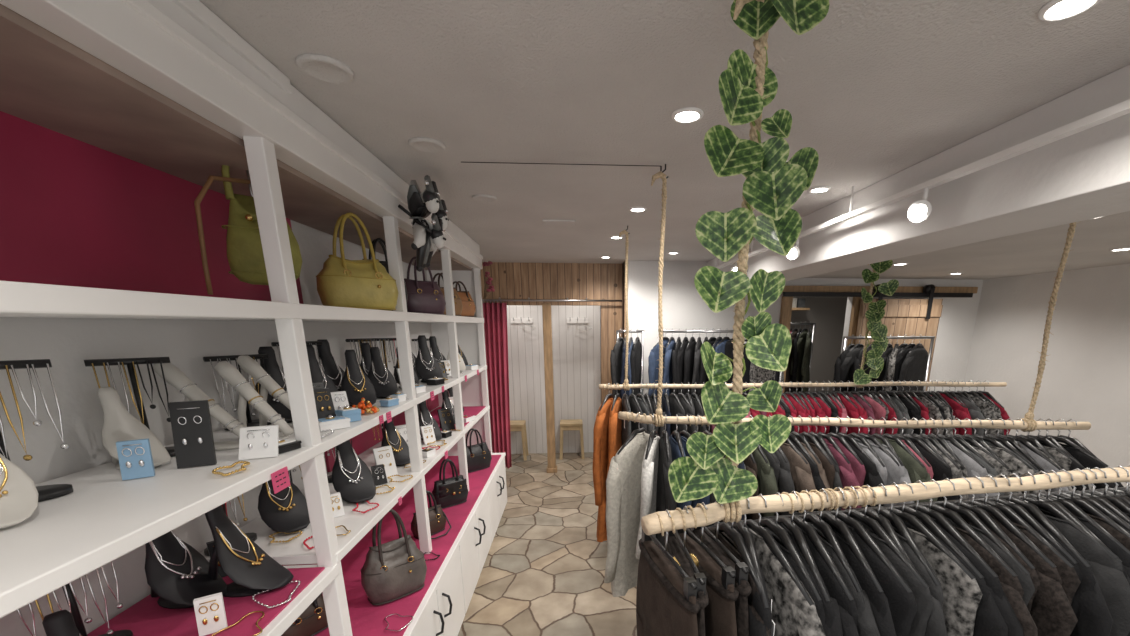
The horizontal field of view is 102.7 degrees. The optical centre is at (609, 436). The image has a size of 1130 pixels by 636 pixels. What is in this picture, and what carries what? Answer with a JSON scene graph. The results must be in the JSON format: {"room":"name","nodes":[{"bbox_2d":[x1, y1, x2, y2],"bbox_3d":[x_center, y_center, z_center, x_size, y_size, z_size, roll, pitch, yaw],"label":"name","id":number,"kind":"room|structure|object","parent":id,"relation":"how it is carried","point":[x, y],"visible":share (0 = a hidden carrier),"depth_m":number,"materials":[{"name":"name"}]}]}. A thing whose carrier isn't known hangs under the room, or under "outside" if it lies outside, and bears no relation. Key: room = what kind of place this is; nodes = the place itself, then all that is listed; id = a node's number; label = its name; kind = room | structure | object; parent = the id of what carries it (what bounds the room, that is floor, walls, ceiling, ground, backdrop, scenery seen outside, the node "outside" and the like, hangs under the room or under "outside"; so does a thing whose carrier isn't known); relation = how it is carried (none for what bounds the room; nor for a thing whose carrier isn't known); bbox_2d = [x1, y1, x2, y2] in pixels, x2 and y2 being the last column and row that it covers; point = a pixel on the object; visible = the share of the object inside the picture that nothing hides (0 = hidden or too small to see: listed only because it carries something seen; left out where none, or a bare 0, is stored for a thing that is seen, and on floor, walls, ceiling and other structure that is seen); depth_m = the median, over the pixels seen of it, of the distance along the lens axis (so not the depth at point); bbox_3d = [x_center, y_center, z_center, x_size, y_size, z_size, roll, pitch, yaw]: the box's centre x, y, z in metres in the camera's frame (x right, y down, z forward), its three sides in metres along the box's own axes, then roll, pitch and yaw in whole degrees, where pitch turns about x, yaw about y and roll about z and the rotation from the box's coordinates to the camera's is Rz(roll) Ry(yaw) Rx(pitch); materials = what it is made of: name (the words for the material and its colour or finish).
{"room":"clothing store","nodes":[
{"label":"clothing store","id":0,"kind":"room"},
{"bbox_2d":[0,220,438,635],"bbox_3d":[-1.401,-0.066,2.375,0.100,2.260,6.850,-1,14,-4],"label":"wall","id":1,"kind":"structure","parent":0,"point":[67,342],"depth_m":1.16,"materials":[{"name":"paint"}]},
{"bbox_2d":[204,494,256,555],"bbox_3d":[-1.187,0.209,1.381,0.101,0.272,0.140,-1,14,-4],"label":"display stand","id":2,"kind":"object","parent":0,"point":[253,536],"depth_m":1.41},
{"bbox_2d":[458,452,636,635],"bbox_3d":[1.358,0.897,3.386,5.800,0.100,7.900,-1,14,-4],"label":"floor","id":3,"kind":"structure","parent":0,"point":[543,571],"depth_m":3.15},
{"bbox_2d":[0,0,506,635],"bbox_3d":[-1.015,0.073,1.816,0.572,2.259,4.240,-1,14,-4],"label":"shelving unit","id":4,"kind":"object","parent":3,"relation":"on","point":[116,115],"visible":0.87,"depth_m":1.11,"materials":[{"name":"white paint"}]},
{"bbox_2d":[0,453,37,528],"bbox_3d":[-1.043,0.062,0.748,0.112,0.174,0.102,-1,14,-4],"label":"bust","id":5,"kind":"object","parent":4,"relation":"on","point":[18,491],"visible":1,"depth_m":0.77,"materials":[{"name":"white fabric"}]},
{"bbox_2d":[0,359,72,501],"bbox_3d":[-1.139,-0.006,0.835,0.178,0.264,0.089,-12,18,-39],"label":"display stand","id":6,"kind":"object","parent":4,"relation":"on","point":[46,492],"visible":0.81,"depth_m":0.85,"materials":[{"name":"black plastic"}]},
{"bbox_2d":[42,609,81,635],"bbox_3d":[-0.981,0.418,0.820,0.121,0.188,0.110,-1,14,-4],"label":"bust","id":7,"kind":"object","parent":4,"relation":"on","point":[59,623],"visible":1,"depth_m":0.82,"materials":[{"name":"black fabric"}]},
{"bbox_2d":[17,561,133,635],"bbox_3d":[-1.141,0.363,0.957,0.109,0.229,0.139,-1,14,-4],"label":"display stand","id":8,"kind":"object","parent":4,"relation":"on","point":[69,592],"visible":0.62,"depth_m":0.96,"materials":[{"name":"black plastic"}]},
{"bbox_2d":[84,357,174,456],"bbox_3d":[-1.173,-0.071,1.126,0.120,0.249,0.114,-1,14,-4],"label":"display stand","id":9,"kind":"object","parent":4,"relation":"on","point":[130,362],"visible":0.48,"depth_m":1.11,"materials":[{"name":"black plastic"}]},
{"bbox_2d":[98,387,170,468],"bbox_3d":[-1.124,-0.023,1.060,0.103,0.188,0.127,-13,19,-43],"label":"bust","id":10,"kind":"object","parent":4,"relation":"on","point":[119,424],"visible":0.81,"depth_m":1.05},
{"bbox_2d":[116,438,154,479],"bbox_3d":[-1.054,0.047,1.003,0.050,0.080,0.054,-9,17,-33],"label":"display card","id":11,"kind":"object","parent":4,"relation":"on","point":[135,458],"visible":1,"depth_m":0.99,"materials":[{"name":"blue cardboard"}]},
{"bbox_2d":[145,530,226,608],"bbox_3d":[-1.102,0.303,1.144,0.172,0.255,0.140,-8,16,-29],"label":"bust","id":12,"kind":"object","parent":4,"relation":"on","point":[176,572],"visible":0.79,"depth_m":1.14,"materials":[{"name":"black fabric"}]},
{"bbox_2d":[168,400,216,468],"bbox_3d":[-1.010,-0.013,1.098,0.070,0.150,0.102,-8,16,-29],"label":"display card","id":13,"kind":"object","parent":4,"relation":"on","point":[191,425],"visible":1,"depth_m":1.07,"materials":[{"name":"black plastic"}]},
{"bbox_2d":[153,363,243,449],"bbox_3d":[-1.085,-0.086,1.213,0.196,0.237,0.070,-1,14,-4],"label":"display stand","id":14,"kind":"object","parent":4,"relation":"on","point":[174,376],"visible":0.66,"depth_m":1.20,"materials":[{"name":"white fabric"}]},
{"bbox_2d":[193,592,227,635],"bbox_3d":[-0.941,0.413,1.063,0.050,0.080,0.054,-9,17,-33],"label":"display card","id":15,"kind":"object","parent":4,"relation":"on","point":[210,614],"visible":1,"depth_m":1.05,"materials":[{"name":"white cardboard"}]},
{"bbox_2d":[206,541,226,576],"bbox_3d":[-1.122,0.344,1.300,0.068,0.100,0.050,12,18,39],"label":"display card","id":16,"kind":"object","parent":4,"relation":"on","point":[210,545],"visible":0.13,"depth_m":1.27,"materials":[{"name":"black plastic"}]},
{"bbox_2d":[212,461,249,475],"bbox_3d":[-0.871,0.072,1.044,0.074,0.010,0.084,6,15,23],"label":"necklace","id":17,"kind":"object","parent":4,"relation":"on","point":[243,468],"visible":1,"depth_m":1.04,"materials":[{"name":"gold metal"}]},
{"bbox_2d":[203,354,270,429],"bbox_3d":[-1.202,-0.150,1.476,0.111,0.233,0.145,-1,14,-4],"label":"display stand","id":18,"kind":"object","parent":4,"relation":"on","point":[250,423],"visible":0.47,"depth_m":1.45,"materials":[{"name":"black plastic"}]},
{"bbox_2d":[211,611,264,635],"bbox_3d":[-0.865,0.452,1.055,0.110,0.007,0.116,8,16,30],"label":"necklace","id":19,"kind":"object","parent":4,"relation":"on","point":[262,612],"visible":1,"depth_m":1.07,"materials":[{"name":"gold metal"}]},
{"bbox_2d":[194,165,301,294],"bbox_3d":[-1.028,-0.639,1.267,0.238,0.469,0.117,-13,19,-41],"label":"handbag","id":20,"kind":"object","parent":4,"relation":"on","point":[245,256],"visible":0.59,"depth_m":1.26,"materials":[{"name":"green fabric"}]},
{"bbox_2d":[205,505,293,596],"bbox_3d":[-0.974,0.283,1.195,0.181,0.268,0.148,-13,19,-43],"label":"necklace bust","id":21,"kind":"object","parent":4,"relation":"on","point":[251,570],"visible":0.95,"depth_m":1.19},
{"bbox_2d":[215,362,293,438],"bbox_3d":[-1.034,-0.106,1.314,0.186,0.225,0.070,-1,14,-4],"label":"display stand","id":22,"kind":"object","parent":4,"relation":"on","point":[227,371],"visible":0.91,"depth_m":1.30,"materials":[{"name":"white fabric"}]},
{"bbox_2d":[239,425,278,459],"bbox_3d":[-0.908,0.011,1.168,0.080,0.070,0.084,-6,15,-24],"label":"display card","id":23,"kind":"object","parent":4,"relation":"on","point":[255,442],"visible":1,"depth_m":1.16,"materials":[{"name":"white paper"}]},
{"bbox_2d":[236,355,293,431],"bbox_3d":[-1.053,-0.140,1.429,0.197,0.237,0.070,-1,14,-4],"label":"display stand","id":24,"kind":"object","parent":4,"relation":"on","point":[249,365],"visible":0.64,"depth_m":1.41,"materials":[{"name":"white fabric"}]},
{"bbox_2d":[255,346,292,422],"bbox_3d":[-1.158,-0.183,1.564,0.156,0.255,0.156,-1,14,-4],"label":"bust","id":25,"kind":"object","parent":4,"relation":"on","point":[271,365],"visible":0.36,"depth_m":1.56,"materials":[{"name":"black fabric"}]},
{"bbox_2d":[252,580,300,608],"bbox_3d":[-0.885,0.416,1.192,0.110,0.010,0.130,-1,14,-4],"label":"necklace","id":26,"kind":"object","parent":4,"relation":"on","point":[289,598],"depth_m":1.17,"materials":[{"name":"silver metal"}]},
{"bbox_2d":[271,466,289,493],"bbox_3d":[-0.809,0.105,1.107,0.003,0.050,0.060,-1,14,-4],"label":"price tag","id":27,"kind":"object","parent":4,"relation":"attached to","point":[280,478],"visible":1,"depth_m":1.10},
{"bbox_2d":[258,479,309,532],"bbox_3d":[-1.108,0.185,1.513,0.164,0.255,0.148,-1,14,-4],"label":"necklace bust","id":28,"kind":"object","parent":4,"relation":"on","point":[285,511],"visible":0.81,"depth_m":1.51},
{"bbox_2d":[278,438,301,453],"bbox_3d":[-0.886,0.019,1.208,0.064,0.035,0.074,4,14,15],"label":"box","id":29,"kind":"object","parent":4,"relation":"on","point":[284,445],"visible":0.62,"depth_m":1.20,"materials":[{"name":"cardboard"}]},
{"bbox_2d":[271,341,321,371],"bbox_3d":[-1.229,-0.247,1.801,0.089,0.264,0.176,7,15,25],"label":"display stand","id":30,"kind":"object","parent":4,"relation":"on","point":[316,343],"visible":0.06,"depth_m":1.80,"materials":[{"name":"black plastic"}]},
{"bbox_2d":[281,593,327,635],"bbox_3d":[-1.118,0.627,1.635,0.091,0.196,0.179,9,16,31],"label":"handbag","id":31,"kind":"object","parent":4,"relation":"on","point":[313,620],"visible":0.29,"depth_m":1.63,"materials":[{"name":"brown leather"}]},
{"bbox_2d":[306,345,337,391],"bbox_3d":[-1.110,-0.218,1.704,0.156,0.255,0.156,-1,14,-4],"label":"bust","id":32,"kind":"object","parent":4,"relation":"on","point":[317,374],"visible":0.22,"depth_m":1.72,"materials":[{"name":"black fabric"}]},
{"bbox_2d":[313,388,335,418],"bbox_3d":[-1.016,-0.115,1.589,0.075,0.110,0.055,12,18,39],"label":"display card","id":33,"kind":"object","parent":4,"relation":"on","point":[323,399],"visible":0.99,"depth_m":1.57,"materials":[{"name":"black plastic"}]},
{"bbox_2d":[317,339,349,403],"bbox_3d":[-1.165,-0.271,1.890,0.173,0.268,0.156,-1,14,-4],"label":"bust","id":34,"kind":"object","parent":4,"relation":"on","point":[328,363],"visible":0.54,"depth_m":1.90,"materials":[{"name":"black fabric"}]},
{"bbox_2d":[318,415,349,430],"bbox_3d":[-0.908,-0.050,1.463,0.064,0.045,0.094,10,17,34],"label":"box","id":35,"kind":"object","parent":4,"relation":"on","point":[330,422],"visible":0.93,"depth_m":1.45,"materials":[{"name":"white cardboard"}]},
{"bbox_2d":[330,492,344,517],"bbox_3d":[-1.003,0.245,1.633,0.050,0.080,0.054,-13,19,-43],"label":"display card","id":36,"kind":"object","parent":4,"relation":"on","point":[336,501],"visible":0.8,"depth_m":1.63,"materials":[{"name":"white cardboard"}]},
{"bbox_2d":[330,391,348,409],"bbox_3d":[-0.996,-0.121,1.657,0.061,0.090,0.050,12,18,39],"label":"display card","id":37,"kind":"object","parent":4,"relation":"on","point":[340,401],"visible":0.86,"depth_m":1.64,"materials":[{"name":"white paper"}]},
{"bbox_2d":[335,405,360,421],"bbox_3d":[-0.917,-0.084,1.578,0.054,0.055,0.064,10,17,34],"label":"box","id":38,"kind":"object","parent":4,"relation":"on","point":[354,414],"visible":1,"depth_m":1.56,"materials":[{"name":"blue cardboard"}]},
{"bbox_2d":[331,439,375,502],"bbox_3d":[-1.018,0.114,1.773,0.164,0.268,0.164,-1,14,-4],"label":"necklace bust","id":39,"kind":"object","parent":4,"relation":"on","point":[351,477],"visible":0.91,"depth_m":1.77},
{"bbox_2d":[316,213,397,310],"bbox_3d":[-1.000,-0.682,1.765,0.169,0.356,0.281,11,18,37],"label":"handbag","id":40,"kind":"object","parent":4,"relation":"on","point":[341,282],"visible":0.91,"depth_m":1.72,"materials":[{"name":"yellow leather"}]},
{"bbox_2d":[341,350,376,406],"bbox_3d":[-1.042,-0.243,1.860,0.133,0.228,0.147,-1,14,-4],"label":"bust","id":41,"kind":"object","parent":4,"relation":"on","point":[355,382],"visible":0.93,"depth_m":1.86,"materials":[{"name":"black fabric"}]},
{"bbox_2d":[345,338,374,364],"bbox_3d":[-1.261,-0.371,2.305,0.102,0.261,0.150,-1,14,-4],"label":"display stand","id":42,"kind":"object","parent":4,"relation":"on","point":[360,340],"visible":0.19,"depth_m":2.26,"materials":[{"name":"black plastic"}]},
{"bbox_2d":[360,343,370,375],"bbox_3d":[-1.171,-0.339,2.217,0.141,0.241,0.156,-1,14,-4],"label":"bust","id":43,"kind":"object","parent":4,"relation":"on","point":[365,364],"visible":0.27,"depth_m":2.21,"materials":[{"name":"black fabric"}]},
{"bbox_2d":[352,398,378,413],"bbox_3d":[-0.939,-0.120,1.715,0.102,0.058,0.096,-1,14,-4],"label":"figurine","id":44,"kind":"object","parent":4,"relation":"on","point":[368,408],"visible":0.78,"depth_m":1.70,"materials":[{"name":"orange plastic"}]},
{"bbox_2d":[371,464,387,485],"bbox_3d":[-1.010,0.163,1.964,0.050,0.080,0.054,-13,19,-43],"label":"display card","id":45,"kind":"object","parent":4,"relation":"on","point":[378,471],"visible":1,"depth_m":1.95,"materials":[{"name":"black plastic"}]},
{"bbox_2d":[367,347,397,397],"bbox_3d":[-1.061,-0.301,2.092,0.133,0.228,0.147,-1,14,-4],"label":"bust","id":46,"kind":"object","parent":4,"relation":"on","point":[382,379],"visible":0.95,"depth_m":2.09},
{"bbox_2d":[371,338,396,382],"bbox_3d":[-1.283,-0.436,2.576,0.128,0.256,0.118,-1,14,-4],"label":"display stand","id":47,"kind":"object","parent":4,"relation":"on","point":[383,340],"visible":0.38,"depth_m":2.56,"materials":[{"name":"black plastic"}]},
{"bbox_2d":[372,445,397,476],"bbox_3d":[-1.044,0.110,2.072,0.088,0.130,0.080,12,18,39],"label":"display card","id":48,"kind":"object","parent":4,"relation":"on","point":[384,455],"visible":0.87,"depth_m":2.06,"materials":[{"name":"white cardboard"}]},
{"bbox_2d":[362,238,407,310],"bbox_3d":[-1.085,-0.768,2.148,0.202,0.336,0.116,-13,19,-43],"label":"handbag","id":49,"kind":"object","parent":4,"relation":"on","point":[382,242],"visible":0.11,"depth_m":2.13,"materials":[{"name":"black leather"}]},
{"bbox_2d":[379,396,398,406],"bbox_3d":[-0.922,-0.152,1.881,0.044,0.040,0.064,4,14,15],"label":"box","id":50,"kind":"object","parent":4,"relation":"on","point":[388,401],"visible":1,"depth_m":1.86,"materials":[{"name":"blue cardboard"}]},
{"bbox_2d":[360,509,426,604],"bbox_3d":[-0.904,0.472,1.863,0.246,0.386,0.152,-13,19,-43],"label":"handbag","id":51,"kind":"object","parent":4,"relation":"on","point":[396,569],"visible":0.97,"depth_m":1.83,"materials":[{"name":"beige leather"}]},
{"bbox_2d":[381,418,409,465],"bbox_3d":[-1.067,0.013,2.231,0.148,0.241,0.148,-1,14,-4],"label":"bust","id":52,"kind":"object","parent":4,"relation":"on","point":[391,437],"visible":0.85,"depth_m":2.23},
{"bbox_2d":[395,424,407,444],"bbox_3d":[-1.150,0.005,2.474,0.095,0.140,0.090,12,18,39],"label":"display card","id":53,"kind":"object","parent":4,"relation":"on","point":[401,429],"visible":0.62,"depth_m":2.46,"materials":[{"name":"white paper"}]},
{"bbox_2d":[394,348,418,387],"bbox_3d":[-1.087,-0.369,2.394,0.125,0.214,0.138,-1,14,-4],"label":"bust","id":54,"kind":"object","parent":4,"relation":"on","point":[397,362],"visible":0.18,"depth_m":2.38,"materials":[{"name":"black fabric"}]},
{"bbox_2d":[398,175,448,271],"bbox_3d":[-0.790,-0.882,1.907,0.185,0.357,0.283,-1,14,-4],"label":"ornament","id":55,"kind":"object","parent":4,"relation":"on","point":[428,237],"visible":1,"depth_m":1.86,"materials":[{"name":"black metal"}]},
{"bbox_2d":[404,257,445,314],"bbox_3d":[-1.080,-0.863,2.570,0.134,0.316,0.280,8,16,29],"label":"handbag","id":56,"kind":"object","parent":4,"relation":"on","point":[424,296],"visible":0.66,"depth_m":2.54,"materials":[{"name":"leather"}]},
{"bbox_2d":[420,425,435,444],"bbox_3d":[-1.073,-0.016,2.641,0.068,0.100,0.070,12,18,39],"label":"display card","id":57,"kind":"object","parent":4,"relation":"on","point":[428,435],"visible":1,"depth_m":2.62,"materials":[{"name":"white paper"}]},
{"bbox_2d":[415,335,442,382],"bbox_3d":[-1.065,-0.458,2.640,0.156,0.268,0.173,-1,14,-4],"label":"bust","id":58,"kind":"object","parent":4,"relation":"on","point":[427,366],"visible":0.89,"depth_m":2.64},
{"bbox_2d":[418,400,441,440],"bbox_3d":[-1.085,-0.101,2.687,0.148,0.241,0.148,-1,14,-4],"label":"bust","id":59,"kind":"object","parent":4,"relation":"on","point":[425,418],"visible":0.59,"depth_m":2.69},
{"bbox_2d":[411,490,450,538],"bbox_3d":[-0.962,0.407,2.411,0.148,0.246,0.190,10,17,36],"label":"handbag","id":60,"kind":"object","parent":4,"relation":"on","point":[437,517],"visible":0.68,"depth_m":2.43,"materials":[{"name":"brown leather"}]},
{"bbox_2d":[426,377,444,384],"bbox_3d":[-0.988,-0.320,2.547,0.064,0.045,0.084,4,14,15],"label":"box","id":61,"kind":"object","parent":4,"relation":"on","point":[434,381],"visible":1,"depth_m":2.52,"materials":[{"name":"black plastic"}]},
{"bbox_2d":[429,336,448,374],"bbox_3d":[-1.133,-0.533,2.968,0.148,0.255,0.164,-1,14,-4],"label":"bust","id":62,"kind":"object","parent":4,"relation":"on","point":[435,351],"visible":0.43,"depth_m":2.97,"materials":[{"name":"black fabric"}]},
{"bbox_2d":[437,408,454,430],"bbox_3d":[-1.090,-0.118,2.965,0.095,0.140,0.090,12,18,39],"label":"display card","id":63,"kind":"object","parent":4,"relation":"on","point":[445,415],"visible":0.99,"depth_m":2.94,"materials":[{"name":"black plastic"}]},
{"bbox_2d":[433,273,462,315],"bbox_3d":[-1.115,-0.949,3.000,0.138,0.276,0.269,8,16,29],"label":"handbag","id":64,"kind":"object","parent":4,"relation":"on","point":[457,300],"visible":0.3,"depth_m":3.04,"materials":[{"name":"beige leather"}]},
{"bbox_2d":[441,390,454,423],"bbox_3d":[-1.124,-0.210,3.153,0.140,0.228,0.140,-1,14,-4],"label":"bust","id":65,"kind":"object","parent":4,"relation":"on","point":[446,403],"visible":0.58,"depth_m":3.15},
{"bbox_2d":[432,459,467,507],"bbox_3d":[-1.003,0.281,2.815,0.224,0.296,0.114,-14,19,-43],"label":"handbag","id":66,"kind":"object","parent":4,"relation":"on","point":[452,491],"visible":0.97,"depth_m":2.79,"materials":[{"name":"black leather"}]},
{"bbox_2d":[453,281,475,316],"bbox_3d":[-1.125,-1.027,3.353,0.138,0.256,0.246,7,16,27],"label":"handbag","id":67,"kind":"object","parent":4,"relation":"on","point":[468,309],"visible":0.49,"depth_m":3.35,"materials":[{"name":"orange leather"}]},
{"bbox_2d":[458,428,491,472],"bbox_3d":[-1.054,0.094,3.503,0.115,0.326,0.269,11,18,39],"label":"handbag","id":68,"kind":"object","parent":4,"relation":"on","point":[479,457],"visible":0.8,"depth_m":3.48,"materials":[{"name":"black leather"}]},
{"bbox_2d":[483,261,494,298],"bbox_3d":[-0.968,-1.246,3.583,0.098,0.285,0.132,-1,14,-4],"label":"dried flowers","id":69,"kind":"object","parent":4,"relation":"hanging from","point":[490,288],"visible":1,"depth_m":3.56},
{"bbox_2d":[510,420,528,460],"bbox_3d":[-1.204,0.042,5.659,0.312,0.460,0.260,-1,14,-4],"label":"wooden stool","id":70,"kind":"object","parent":3,"relation":"on","point":[515,425],"visible":0.49,"depth_m":5.56,"materials":[{"name":"brown wood"}]},
{"bbox_2d":[560,419,584,459],"bbox_3d":[-0.486,0.028,5.715,0.312,0.460,0.260,-1,14,-4],"label":"wooden stool","id":71,"kind":"object","parent":3,"relation":"on","point":[570,424],"visible":1,"depth_m":5.59,"materials":[{"name":"brown wood"}]},
{"bbox_2d":[610,328,643,398],"bbox_3d":[0.170,-0.227,4.363,0.340,1.609,0.566,0,14,0],"label":"rail","id":72,"kind":"object","parent":3,"relation":"on","point":[635,350],"visible":0.61,"depth_m":4.07,"materials":[{"name":"fabric"}]},
{"bbox_2d":[648,328,783,398],"bbox_3d":[1.045,-0.243,4.427,1.448,1.609,0.530,-2,14,-6],"label":"rail","id":73,"kind":"object","parent":3,"relation":"on","point":[682,361],"visible":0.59,"depth_m":4.16,"materials":[{"name":"fabric"}]},
{"bbox_2d":[784,321,815,392],"bbox_3d":[2.180,-0.562,5.562,0.762,1.679,0.565,-1,14,-4],"label":"rail","id":74,"kind":"object","parent":3,"relation":"on","point":[800,357],"visible":0.48,"depth_m":5.37,"materials":[{"name":"fabric"}]},
{"bbox_2d":[833,334,934,391],"bbox_3d":[2.446,-0.147,4.147,1.068,1.559,0.476,-1,14,-4],"label":"rail","id":75,"kind":"object","parent":3,"relation":"on","point":[907,362],"visible":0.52,"depth_m":3.94,"materials":[{"name":"fabric"}]},
{"bbox_2d":[507,305,600,453],"bbox_3d":[-0.669,-0.900,5.717,1.910,2.260,0.100,-1,14,-4],"label":"wall","id":76,"kind":"structure","parent":0,"point":[576,352],"depth_m":5.69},
{"bbox_2d":[511,317,534,331],"bbox_3d":[-1.050,-1.370,5.478,0.312,0.174,0.075,-1,14,-4],"label":"hook rail","id":77,"kind":"object","parent":76,"relation":"attached to","point":[513,320],"visible":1,"depth_m":5.48,"materials":[{"name":"white paint"}]},
{"bbox_2d":[567,317,591,330],"bbox_3d":[-0.372,-1.383,5.531,0.312,0.174,0.075,-1,14,-4],"label":"hook rail","id":78,"kind":"object","parent":76,"relation":"attached to","point":[569,320],"visible":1,"depth_m":5.54,"materials":[{"name":"white paint"}]},
{"bbox_2d":[199,0,1129,263],"bbox_3d":[1.358,-1.393,2.816,5.800,0.100,7.900,-1,14,-4],"label":"ceiling","id":79,"kind":"structure","parent":0,"point":[879,89],"depth_m":1.23,"materials":[{"name":"paint"}]},
{"bbox_2d":[296,53,353,83],"bbox_3d":[-0.707,-0.913,1.120,0.124,0.010,0.123,-1,14,-4],"label":"vent cover","id":80,"kind":"object","parent":79,"relation":"attached to","point":[324,68],"depth_m":1.11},
{"bbox_2d":[408,137,445,152],"bbox_3d":[-0.646,-1.031,1.592,0.124,0.010,0.123,-1,14,-4],"label":"vent cover","id":81,"kind":"object","parent":79,"relation":"attached to","point":[423,144],"depth_m":1.58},
{"bbox_2d":[472,194,496,202],"bbox_3d":[-0.632,-1.198,2.265,0.124,0.010,0.123,-1,14,-4],"label":"vent cover","id":82,"kind":"object","parent":79,"relation":"attached to","point":[483,198],"depth_m":2.25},
{"bbox_2d":[542,219,575,226],"bbox_3d":[-0.314,-1.330,2.796,0.200,0.012,0.140,-1,14,-4],"label":"ceiling access panel","id":83,"kind":"object","parent":79,"relation":"attached to","point":[547,222],"depth_m":2.76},
{"bbox_2d":[461,162,661,170],"bbox_3d":[-0.187,-1.059,1.762,0.783,0.024,0.034,-1,14,-4],"label":"wire","id":84,"kind":"object","parent":79,"relation":"attached to","point":[461,162],"depth_m":1.76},
{"bbox_2d":[671,107,703,122],"bbox_3d":[0.235,-0.976,1.368,0.097,0.008,0.097,-1,14,-4],"label":"recessed light","id":85,"kind":"object","parent":79,"relation":"in","point":[686,114],"visible":1,"depth_m":1.36,"materials":[{"name":"white paint"}]},
{"bbox_2d":[593,226,1010,541],"bbox_3d":[1.361,-0.339,3.223,2.979,2.140,0.626,-1,14,-2],"label":"clothes rack","id":86,"kind":"object","parent":79,"relation":"hanging from","point":[610,432],"visible":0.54,"depth_m":3.11,"materials":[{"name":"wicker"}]},
{"bbox_2d":[854,260,898,384],"bbox_3d":[1.792,-0.832,3.073,0.320,0.954,0.091,-1,14,-4],"label":"ivy garland","id":87,"kind":"object","parent":86,"relation":"hanging from","point":[879,331],"visible":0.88,"depth_m":3.08,"materials":[{"name":"green plant"}]},
{"bbox_2d":[808,186,830,192],"bbox_3d":[0.986,-1.163,2.118,0.097,0.008,0.097,-1,14,-4],"label":"recessed light","id":88,"kind":"object","parent":79,"relation":"in","point":[819,189],"visible":1,"depth_m":2.10,"materials":[{"name":"white paint"}]},
{"bbox_2d":[604,164,1123,596],"bbox_3d":[1.020,-0.158,1.963,2.076,1.881,0.608,1,14,4],"label":"clothes rack","id":89,"kind":"object","parent":79,"relation":"hanging from","point":[637,481],"visible":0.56,"depth_m":1.92,"materials":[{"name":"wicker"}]},
{"bbox_2d":[636,0,1129,635],"bbox_3d":[0.958,0.096,1.174,1.821,1.993,0.625,-2,14,-9],"label":"clothes rack","id":90,"kind":"object","parent":79,"relation":"hanging from","point":[1055,563],"visible":0.96,"depth_m":1.05,"materials":[{"name":"wood"}]},
{"bbox_2d":[668,0,829,503],"bbox_3d":[0.268,-0.341,0.908,0.286,1.066,0.093,-1,14,-4],"label":"ivy garland","id":91,"kind":"object","parent":90,"relation":"hanging from","point":[773,185],"visible":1,"depth_m":0.91,"materials":[{"name":"green plant"}]},
{"bbox_2d":[716,99,1129,270],"bbox_3d":[1.067,-1.116,2.447,0.100,0.258,3.500,-1,14,-4],"label":"track light","id":92,"kind":"object","parent":79,"relation":"attached to","point":[918,211],"visible":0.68,"depth_m":1.53,"materials":[{"name":"white paint"}]},
{"bbox_2d":[1037,0,1101,21],"bbox_3d":[0.917,-0.858,0.896,0.097,0.008,0.097,-1,14,-4],"label":"recessed light","id":93,"kind":"object","parent":79,"relation":"in","point":[1054,10],"visible":1,"depth_m":0.90,"materials":[{"name":"white paint"}]},
{"bbox_2d":[480,261,983,403],"bbox_3d":[1.223,-0.715,4.974,5.560,2.260,0.290,-1,14,-4],"label":"wall","id":94,"kind":"structure","parent":0,"point":[683,308],"depth_m":4.70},
{"bbox_2d":[542,303,556,472],"bbox_3d":[-0.669,-0.508,4.972,0.120,1.860,0.130,-1,14,-4],"label":"trim","id":95,"kind":"structure","parent":94,"relation":"attached to","point":[546,307],"depth_m":4.92,"materials":[{"name":"brown wood"}]},
{"bbox_2d":[482,299,621,468],"bbox_3d":[-0.702,-0.543,4.875,1.660,1.815,0.074,-1,14,-4],"label":"curtain","id":96,"kind":"object","parent":94,"relation":"attached to","point":[494,314],"visible":0.73,"depth_m":4.79,"materials":[{"name":"fabric"}]},
{"bbox_2d":[779,296,860,392],"bbox_3d":[2.212,-0.536,4.940,0.840,1.930,0.060,-1,14,-4],"label":"trim","id":97,"kind":"structure","parent":94,"relation":"attached to","point":[786,302],"depth_m":4.73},
{"bbox_2d":[783,284,972,318],"bbox_3d":[2.791,-1.411,4.700,2.050,0.345,0.175,-1,14,-4],"label":"rail","id":98,"kind":"object","parent":94,"relation":"attached to","point":[928,290],"visible":0.76,"depth_m":4.65,"materials":[{"name":"metal"}]},
{"bbox_2d":[855,299,942,390],"bbox_3d":[3.034,-0.534,4.890,0.870,1.850,0.060,-1,14,-4],"label":"door leaf","id":99,"kind":"structure","parent":98,"relation":"attached to","point":[902,317],"depth_m":4.71,"materials":[{"name":"brown wood"}]},
{"bbox_2d":[707,64,1129,280],"bbox_3d":[1.390,-0.948,1.817,0.350,0.280,5.750,-1,14,-4],"label":"beam","id":100,"kind":"structure","parent":94,"relation":"attached to","point":[1083,175],"depth_m":1.50,"materials":[{"name":"paint"}]},
{"bbox_2d":[790,297,847,391],"bbox_3d":[2.754,-1.027,6.228,2.500,2.260,0.100,-1,14,-4],"label":"wall","id":101,"kind":"structure","parent":0,"point":[828,313],"depth_m":6.09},
{"bbox_2d":[792,298,809,310],"bbox_3d":[2.088,-1.708,5.791,0.870,0.152,0.290,-1,14,-4],"label":"shelf","id":102,"kind":"object","parent":101,"relation":"attached to","point":[798,304],"visible":0.24,"depth_m":5.71,"materials":[{"name":"brown wood"}]},
{"bbox_2d":[782,286,977,293],"bbox_3d":[2.826,-1.547,4.729,2.170,0.065,0.060,-1,14,-4],"label":"lintel","id":103,"kind":"object","parent":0,"point":[906,289],"depth_m":4.68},
{"bbox_2d":[804,211,1129,279],"bbox_3d":[2.900,-1.040,1.920,2.680,0.149,5.750,-1,14,-4],"label":"ceiling dropped","id":104,"kind":"structure","parent":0,"point":[1041,250],"depth_m":3.19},
{"bbox_2d":[963,264,1129,486],"bbox_3d":[4.235,-0.194,2.888,0.100,2.260,7.000,-1,14,-4],"label":"wall","id":105,"kind":"structure","parent":0,"point":[1086,375],"depth_m":4.03,"materials":[{"name":"paint"}]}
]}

